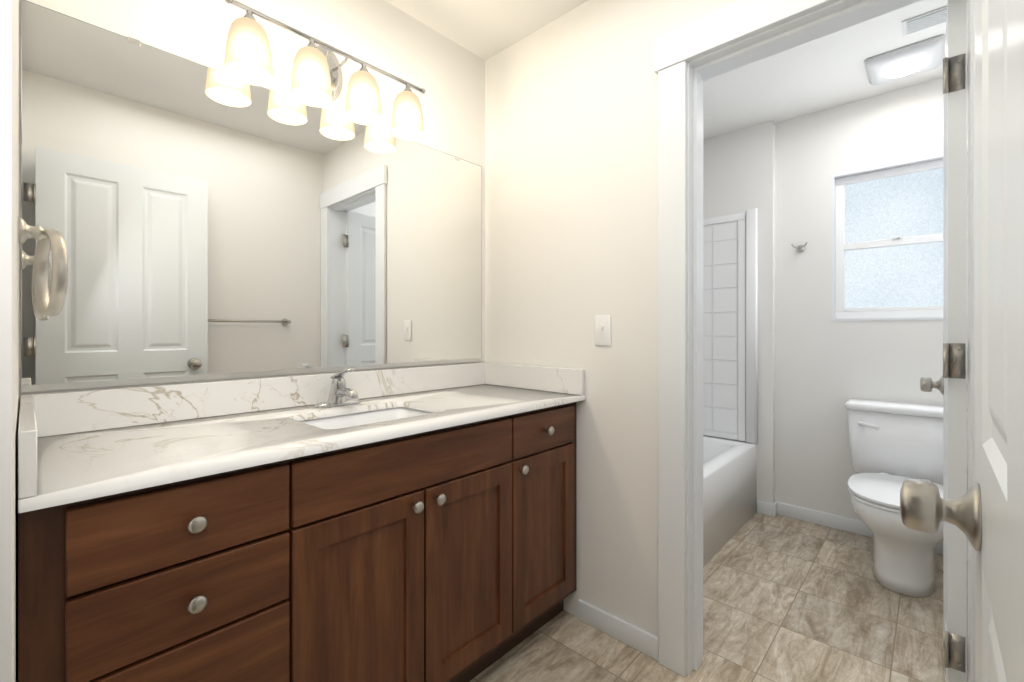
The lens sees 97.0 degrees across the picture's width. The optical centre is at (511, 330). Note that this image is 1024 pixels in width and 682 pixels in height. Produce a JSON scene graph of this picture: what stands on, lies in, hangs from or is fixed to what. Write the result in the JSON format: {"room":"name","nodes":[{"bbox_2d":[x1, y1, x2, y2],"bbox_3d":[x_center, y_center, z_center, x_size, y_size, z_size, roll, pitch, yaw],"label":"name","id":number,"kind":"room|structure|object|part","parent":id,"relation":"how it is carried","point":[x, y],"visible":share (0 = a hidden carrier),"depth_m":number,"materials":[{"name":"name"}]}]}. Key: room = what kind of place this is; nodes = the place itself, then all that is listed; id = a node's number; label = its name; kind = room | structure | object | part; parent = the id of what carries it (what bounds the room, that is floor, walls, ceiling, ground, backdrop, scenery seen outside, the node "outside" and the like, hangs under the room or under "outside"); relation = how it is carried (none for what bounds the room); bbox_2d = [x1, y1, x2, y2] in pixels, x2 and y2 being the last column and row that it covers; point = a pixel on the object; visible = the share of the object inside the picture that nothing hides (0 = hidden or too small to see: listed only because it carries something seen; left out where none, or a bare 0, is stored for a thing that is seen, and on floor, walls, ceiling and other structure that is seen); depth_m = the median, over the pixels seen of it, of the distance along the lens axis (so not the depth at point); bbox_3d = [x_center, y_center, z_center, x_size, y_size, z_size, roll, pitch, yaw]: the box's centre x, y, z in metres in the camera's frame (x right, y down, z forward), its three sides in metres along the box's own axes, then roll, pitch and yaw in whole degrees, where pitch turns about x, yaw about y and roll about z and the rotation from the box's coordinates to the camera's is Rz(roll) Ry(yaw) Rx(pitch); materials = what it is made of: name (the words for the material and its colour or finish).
{"room":"bathroom","nodes":[
{"label":"bathroom","id":0,"kind":"room"},
{"bbox_2d":[0,0,18,681],"bbox_3d":[-0.898,-0.075,0.739,0.838,2.450,0.120,0,0,43],"label":"wall","id":1,"kind":"structure","parent":0,"point":[9,218],"depth_m":0.50,"materials":[{"name":"white paint"}]},
{"bbox_2d":[18,394,41,497],"bbox_3d":[-0.937,0.204,0.875,0.547,0.102,0.020,0,0,43],"label":"backsplash","id":2,"kind":"structure","parent":1,"relation":"attached to","point":[29,432],"depth_m":0.69,"materials":[{"name":"white stone"}]},
{"bbox_2d":[18,217,67,316],"bbox_3d":[-0.943,-0.124,0.909,0.176,0.193,0.066,0,0,43],"label":"towel ring","id":3,"kind":"object","parent":1,"relation":"attached to","point":[52,240],"visible":1,"depth_m":0.89,"materials":[{"name":"silver metal"}]},
{"bbox_2d":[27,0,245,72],"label":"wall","id":4,"kind":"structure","parent":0,"point":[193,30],"depth_m":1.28,"materials":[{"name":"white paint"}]},
{"bbox_2d":[253,15,308,96],"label":"wall","id":5,"kind":"structure","parent":0,"point":[284,44],"depth_m":1.50,"materials":[{"name":"white paint"}]},
{"bbox_2d":[224,0,425,140],"bbox_3d":[-0.597,-0.881,1.554,0.167,0.251,0.697,0,0,43],"label":"sconce","id":6,"kind":"object","parent":5,"relation":"attached to","point":[316,79],"visible":1,"depth_m":1.48,"materials":[{"name":"white glass"}]},
{"bbox_3d":[-0.774,-0.831,1.334,0.127,0.152,0.127,0,0,43],"label":"lamp shade","id":7,"kind":"part","parent":6,"relation":"part of","materials":[{"name":"white glass"}]},
{"bbox_3d":[-0.650,-0.831,1.468,0.127,0.152,0.127,0,0,43],"label":"lamp shade","id":8,"kind":"part","parent":6,"relation":"part of","materials":[{"name":"white glass"}]},
{"bbox_3d":[-0.525,-0.831,1.602,0.127,0.152,0.127,0,0,43],"label":"lamp shade","id":9,"kind":"part","parent":6,"relation":"part of","materials":[{"name":"white glass"}]},
{"bbox_3d":[-0.401,-0.831,1.736,0.127,0.152,0.127,0,0,43],"label":"lamp shade","id":10,"kind":"part","parent":6,"relation":"part of","materials":[{"name":"white glass"}]},
{"bbox_2d":[236,0,484,371],"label":"wall","id":11,"kind":"structure","parent":0,"point":[446,74],"depth_m":1.88,"materials":[{"name":"white paint"}]},
{"bbox_2d":[21,0,481,391],"bbox_3d":[-0.651,-0.320,1.613,0.008,0.932,1.488,0,0,43],"label":"mirror","id":12,"kind":"object","parent":11,"relation":"attached to","point":[208,223],"visible":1,"depth_m":1.36,"materials":[{"name":"clear glass"}]},
{"bbox_2d":[34,362,485,437],"bbox_3d":[-0.637,0.204,1.616,0.021,0.102,1.514,0,0,43],"label":"backsplash","id":13,"kind":"structure","parent":11,"relation":"attached to","point":[62,412],"depth_m":1.33,"materials":[{"name":"white stone"}]},
{"bbox_2d":[485,0,737,636],"bbox_3d":[0.520,-0.075,1.660,1.663,2.450,0.120,0,0,43],"label":"wall","id":14,"kind":"structure","parent":0,"point":[571,174],"depth_m":1.77,"materials":[{"name":"white paint"}]},
{"bbox_2d":[486,362,583,393],"bbox_3d":[0.080,0.204,1.969,0.547,0.102,0.020,0,0,43],"label":"backsplash","id":15,"kind":"structure","parent":14,"relation":"attached to","point":[564,380],"depth_m":1.93,"materials":[{"name":"white stone"}]},
{"bbox_2d":[595,315,610,345],"bbox_3d":[0.345,0.000,1.730,0.070,0.116,0.014,0,0,43],"label":"light switch","id":16,"kind":"object","parent":14,"relation":"attached to","point":[602,330],"visible":1,"depth_m":1.73,"materials":[{"name":"white plastic"}]},
{"bbox_2d":[578,599,657,660],"bbox_3d":[0.390,1.111,1.690,0.340,0.078,0.013,0,0,43],"label":"baseboard","id":17,"kind":"structure","parent":14,"relation":"attached to","point":[631,635],"depth_m":1.67,"materials":[{"name":"white wood"}]},
{"bbox_2d":[687,62,702,674],"bbox_3d":[0.634,0.130,1.549,0.011,2.040,0.043,0,0,43],"label":"door frame","id":18,"kind":"object","parent":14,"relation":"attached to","point":[696,370],"visible":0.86,"depth_m":1.53,"materials":[{"name":"white wood"}]},
{"bbox_2d":[689,0,914,78],"bbox_3d":[0.875,-0.899,1.331,0.660,0.018,0.128,0,0,43],"label":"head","id":19,"kind":"structure","parent":14,"relation":"attached to","point":[825,11],"depth_m":1.35,"materials":[{"name":"white"}]},
{"bbox_2d":[697,0,900,75],"bbox_3d":[0.876,-0.884,1.324,0.649,0.011,0.043,0,0,43],"label":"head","id":20,"kind":"structure","parent":19,"relation":"attached to","point":[849,13],"depth_m":1.34},
{"bbox_2d":[703,0,920,80],"bbox_3d":[0.923,-0.953,1.389,0.875,0.115,0.023,0,0,43],"label":"door frame","id":21,"kind":"structure","parent":14,"relation":"attached to","point":[869,18],"depth_m":1.38,"materials":[{"name":"white"}]},
{"bbox_2d":[654,0,974,681],"bbox_3d":[0.820,0.070,1.278,0.875,2.160,0.023,0,0,43],"label":"door frame","id":22,"kind":"structure","parent":14,"relation":"attached to","point":[672,368],"depth_m":1.52,"materials":[{"name":"white wood"}]},
{"bbox_2d":[385,0,946,139],"bbox_3d":[0.421,-1.350,0.879,2.820,0.100,4.840,0,0,43],"label":"ceiling","id":23,"kind":"structure","parent":0,"point":[829,71],"depth_m":2.15,"materials":[{"name":"white paint"}]},
{"bbox_2d":[865,35,944,84],"bbox_3d":[1.887,-1.275,2.178,0.280,0.048,0.280,0,0,43],"label":"ceiling fan light","id":24,"kind":"object","parent":23,"relation":"attached to","point":[912,59],"visible":0.98,"depth_m":2.13,"materials":[{"name":"white"}]},
{"bbox_2d":[902,6,946,35],"bbox_3d":[1.753,-1.294,1.879,0.200,0.012,0.120,0,0,43],"label":"ceiling vent","id":25,"kind":"object","parent":23,"relation":"in","point":[925,21],"visible":0.71,"depth_m":1.89,"materials":[{"name":"white plastic"}]},
{"bbox_2d":[469,512,944,681],"bbox_3d":[0.421,1.200,0.879,2.820,0.100,4.840,0,0,43],"label":"floor","id":26,"kind":"structure","parent":0,"point":[787,599],"depth_m":1.74,"materials":[{"name":"tile"}]},
{"bbox_2d":[18,398,584,681],"bbox_3d":[-0.432,0.711,1.426,0.580,0.873,1.514,0,0,43],"label":"bathroom vanity","id":27,"kind":"object","parent":26,"relation":"on","point":[415,524],"depth_m":1.04,"materials":[{"name":"brown wood"}]},
{"bbox_3d":[-0.610,0.803,0.867,0.018,0.423,0.349,0,0,43],"label":"drawer","id":28,"kind":"part","parent":27,"relation":"part of","materials":[{"name":"brown wood"}]},
{"bbox_3d":[-0.610,0.513,0.867,0.018,0.143,0.349,0,0,43],"label":"drawer","id":29,"kind":"part","parent":27,"relation":"part of","materials":[{"name":"brown wood"}]},
{"bbox_3d":[-0.610,0.364,0.867,0.018,0.142,0.349,0,0,43],"label":"drawer","id":30,"kind":"part","parent":27,"relation":"part of","materials":[{"name":"brown wood"}]},
{"bbox_3d":[-0.592,0.512,0.850,0.030,0.033,0.033,0,0,43],"label":"knob","id":31,"kind":"part","parent":27,"relation":"part of","materials":[{"name":"silver metal"}]},
{"bbox_3d":[-0.592,0.363,0.850,0.030,0.033,0.033,0,0,43],"label":"knob","id":32,"kind":"part","parent":27,"relation":"part of","materials":[{"name":"silver metal"}]},
{"bbox_2d":[18,382,584,501],"bbox_3d":[-0.435,0.265,1.428,0.573,0.020,1.514,0,0,43],"label":"countertop","id":33,"kind":"structure","parent":27,"relation":"on","point":[119,455],"depth_m":1.09,"materials":[{"name":"white stone"}]},
{"bbox_2d":[310,368,365,409],"bbox_3d":[-0.558,0.189,1.509,0.156,0.131,0.160,0,0,43],"label":"faucet","id":34,"kind":"object","parent":33,"relation":"on","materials":[{"name":"silver metal"}]},
{"bbox_2d":[302,402,429,425],"bbox_3d":[-0.433,0.344,1.392,0.298,0.162,0.424,0,0,43],"label":"sink","id":35,"kind":"object","parent":33,"relation":"in","point":[396,409],"depth_m":1.53,"materials":[{"name":"white ceramic"}]},
{"bbox_3d":[-0.368,0.729,1.128,0.018,0.573,0.351,0,0,43],"label":"door","id":36,"kind":"part","parent":27,"relation":"part of","materials":[{"name":"brown wood"}]},
{"bbox_3d":[-0.254,0.473,1.214,0.030,0.033,0.033,0,0,43],"label":"knob","id":37,"kind":"part","parent":27,"relation":"part of","materials":[{"name":"silver metal"}]},
{"bbox_3d":[-0.203,0.473,1.269,0.030,0.033,0.033,0,0,43],"label":"knob","id":38,"kind":"part","parent":27,"relation":"part of","materials":[{"name":"silver metal"}]},
{"bbox_3d":[-0.125,0.729,1.389,0.018,0.573,0.351,0,0,43],"label":"door","id":39,"kind":"part","parent":27,"relation":"part of","materials":[{"name":"brown wood"}]},
{"bbox_3d":[0.040,0.470,1.530,0.030,0.033,0.033,0,0,43],"label":"knob","id":40,"kind":"part","parent":27,"relation":"part of","materials":[{"name":"silver metal"}]},
{"bbox_3d":[0.118,0.729,1.651,0.018,0.573,0.352,0,0,43],"label":"door","id":41,"kind":"part","parent":27,"relation":"part of","materials":[{"name":"brown wood"}]},
{"bbox_3d":[0.118,0.364,1.651,0.018,0.142,0.352,0,0,43],"label":"drawer","id":42,"kind":"part","parent":27,"relation":"part of","materials":[{"name":"brown wood"}]},
{"bbox_3d":[0.135,0.361,1.633,0.030,0.033,0.033,0,0,43],"label":"knob","id":43,"kind":"part","parent":27,"relation":"part of","materials":[{"name":"silver metal"}]},
{"bbox_2d":[703,435,756,566],"bbox_3d":[0.751,0.930,2.565,0.763,0.435,1.516,0,0,43],"label":"bathtub","id":44,"kind":"object","parent":26,"relation":"on","point":[729,488],"visible":0.19,"depth_m":2.51,"materials":[{"name":"white ceramic"}]},
{"bbox_2d":[845,398,942,596],"bbox_3d":[1.847,0.765,2.135,0.492,0.766,0.749,0,0,43],"label":"toilet","id":45,"kind":"object","parent":26,"relation":"on","point":[894,445],"visible":0.77,"depth_m":2.18,"materials":[{"name":"white ceramic"}]},
{"bbox_3d":[1.848,0.489,2.346,0.089,0.033,0.024,0,0,43],"label":"handle","id":46,"kind":"part","parent":45,"relation":"part of","materials":[{"name":"white ceramic"}]},
{"bbox_3d":[2.028,0.401,2.329,0.492,0.038,0.218,0,0,43],"label":"lid","id":47,"kind":"part","parent":45,"relation":"part of","materials":[{"name":"white ceramic"}]},
{"bbox_3d":[2.030,0.594,2.332,0.472,0.343,0.200,0,0,43],"label":"tank","id":48,"kind":"part","parent":45,"relation":"part of","materials":[{"name":"white ceramic"}]},
{"bbox_3d":[1.775,0.736,2.057,0.398,0.036,0.536,0,0,43],"label":"seat","id":49,"kind":"part","parent":45,"relation":"part of","materials":[{"name":"white ceramic"}]},
{"bbox_3d":[1.783,0.952,2.065,0.392,0.392,0.547,0,0,43],"label":"bowl","id":50,"kind":"part","parent":45,"relation":"part of","materials":[{"name":"white ceramic"}]},
{"bbox_2d":[703,120,774,503],"bbox_3d":[1.369,-0.075,3.165,0.856,2.450,0.200,0,0,43],"label":"wall","id":51,"kind":"structure","parent":0,"point":[738,171],"depth_m":2.85,"materials":[{"name":"white paint"}]},
{"bbox_2d":[703,208,757,443],"bbox_3d":[0.755,-0.028,2.562,0.773,1.474,1.514,0,0,43],"label":"tub surround","id":52,"kind":"object","parent":51,"relation":"attached to","point":[730,326],"visible":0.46,"depth_m":2.95,"materials":[{"name":"white tile"}]},
{"bbox_2d":[757,501,772,516],"bbox_3d":[1.578,1.111,2.825,0.086,0.078,0.013,0,0,43],"label":"baseboard","id":53,"kind":"structure","parent":51,"relation":"attached to","point":[764,508],"depth_m":2.82,"materials":[{"name":"white wood"}]},
{"bbox_2d":[772,501,776,516],"bbox_3d":[1.635,1.111,2.813,0.013,0.078,0.073,0,0,43],"label":"baseboard","id":54,"kind":"structure","parent":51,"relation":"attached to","point":[774,509],"depth_m":2.79,"materials":[{"name":"white wood"}]},
{"bbox_2d":[775,78,942,520],"bbox_3d":[2.103,-0.075,2.523,1.094,2.450,0.140,0,0,43],"label":"wall","id":55,"kind":"structure","parent":0,"point":[825,371],"depth_m":2.62,"materials":[{"name":"white paint"}]},
{"bbox_2d":[775,176,831,321],"bbox_3d":[1.810,-0.480,2.796,0.294,0.850,0.140,0,0,43],"label":"wall","id":56,"kind":"structure","parent":55,"relation":"in","point":[803,279],"depth_m":2.74,"materials":[{"name":"white paint"}]},
{"bbox_2d":[791,242,806,251],"bbox_3d":[1.738,-0.502,2.733,0.087,0.049,0.046,0,0,43],"label":"robe hook","id":57,"kind":"object","parent":56,"relation":"attached to","point":[800,248],"visible":1,"depth_m":2.74,"materials":[{"name":"silver metal"}]},
{"bbox_2d":[832,177,834,318],"bbox_3d":[1.889,-0.481,2.657,0.010,0.828,0.045,0,0,43],"label":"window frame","id":58,"kind":"structure","parent":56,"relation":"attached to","point":[833,247],"depth_m":2.64,"materials":[{"name":"white"}]},
{"bbox_2d":[832,317,942,320],"bbox_3d":[2.140,-0.061,2.421,0.700,0.012,0.049,0,0,43],"label":"sill","id":59,"kind":"structure","parent":55,"relation":"on","point":[877,319],"depth_m":2.48,"materials":[{"name":"white"}]},
{"bbox_2d":[832,154,942,307],"bbox_3d":[2.162,-0.506,2.444,0.700,0.798,0.105,0,0,43],"label":"window","id":60,"kind":"structure","parent":55,"relation":"in","point":[909,205],"depth_m":2.51,"materials":[{"name":"white"}]},
{"bbox_2d":[835,185,844,311],"bbox_3d":[1.944,-0.481,2.678,0.042,0.744,0.060,0,0,43],"label":"window frame","id":61,"kind":"structure","parent":60,"relation":"attached to","point":[839,248],"depth_m":2.66,"materials":[{"name":"white plastic"}]},
{"bbox_2d":[835,159,942,185],"bbox_3d":[2.178,-0.874,2.461,0.680,0.042,0.060,0,0,43],"label":"window frame","id":62,"kind":"structure","parent":60,"relation":"attached to","point":[901,171],"depth_m":2.50,"materials":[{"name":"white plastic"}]},
{"bbox_2d":[835,310,942,318],"bbox_3d":[2.178,-0.088,2.461,0.680,0.042,0.060,0,0,43],"label":"window frame","id":63,"kind":"structure","parent":60,"relation":"attached to","point":[894,314],"depth_m":2.50,"materials":[{"name":"white plastic"}]},
{"bbox_2d":[844,305,942,311],"bbox_3d":[2.179,-0.120,2.462,0.596,0.022,0.056,0,0,43],"label":"window frame","id":64,"kind":"structure","parent":60,"relation":"attached to","point":[939,307],"depth_m":2.49,"materials":[{"name":"white plastic"}]},
{"bbox_2d":[777,502,942,554],"bbox_3d":[2.055,1.111,2.463,1.080,0.078,0.013,0,0,43],"label":"baseboard","id":65,"kind":"structure","parent":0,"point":[855,526],"depth_m":2.65,"materials":[{"name":"white wood"}]},
{"bbox_3d":[0.387,-0.075,-0.456,1.052,2.450,0.120,0,0,43],"label":"wall","id":66,"kind":"structure","parent":0,"visible":0},
{"bbox_2d":[900,0,1023,681],"bbox_3d":[0.291,0.123,0.235,0.161,2.030,0.750,0,0,43],"label":"entry door","id":67,"kind":"structure","parent":66,"relation":"in","point":[984,514],"depth_m":0.36,"materials":[{"name":"white paint"}]},
{"bbox_3d":[0.501,0.195,0.461,0.161,0.068,0.068,0,0,43],"label":"knob","id":68,"kind":"part","parent":67,"relation":"part of","materials":[{"name":"silver metal"}]},
{"bbox_3d":[1.279,-0.075,0.955,0.407,2.450,0.120,0,0,43],"label":"wall","id":69,"kind":"structure","parent":0,"visible":0},
{"bbox_2d":[967,0,973,681],"bbox_3d":[1.123,0.121,1.100,0.018,2.058,0.128,0,0,43],"label":"door frame","id":70,"kind":"structure","parent":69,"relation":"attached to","point":[970,323],"depth_m":1.06,"materials":[{"name":"white wood"}]},
{"bbox_2d":[920,0,966,681],"bbox_3d":[1.355,0.127,1.389,0.161,2.022,0.695,0,0,43],"label":"door","id":71,"kind":"structure","parent":70,"relation":"attached to","point":[950,384],"depth_m":1.17,"materials":[{"name":"white paint"}]},
{"bbox_3d":[1.546,0.195,1.596,0.161,0.068,0.068,0,0,43],"label":"knob","id":72,"kind":"part","parent":71,"relation":"part of","materials":[{"name":"silver metal"}]}
]}

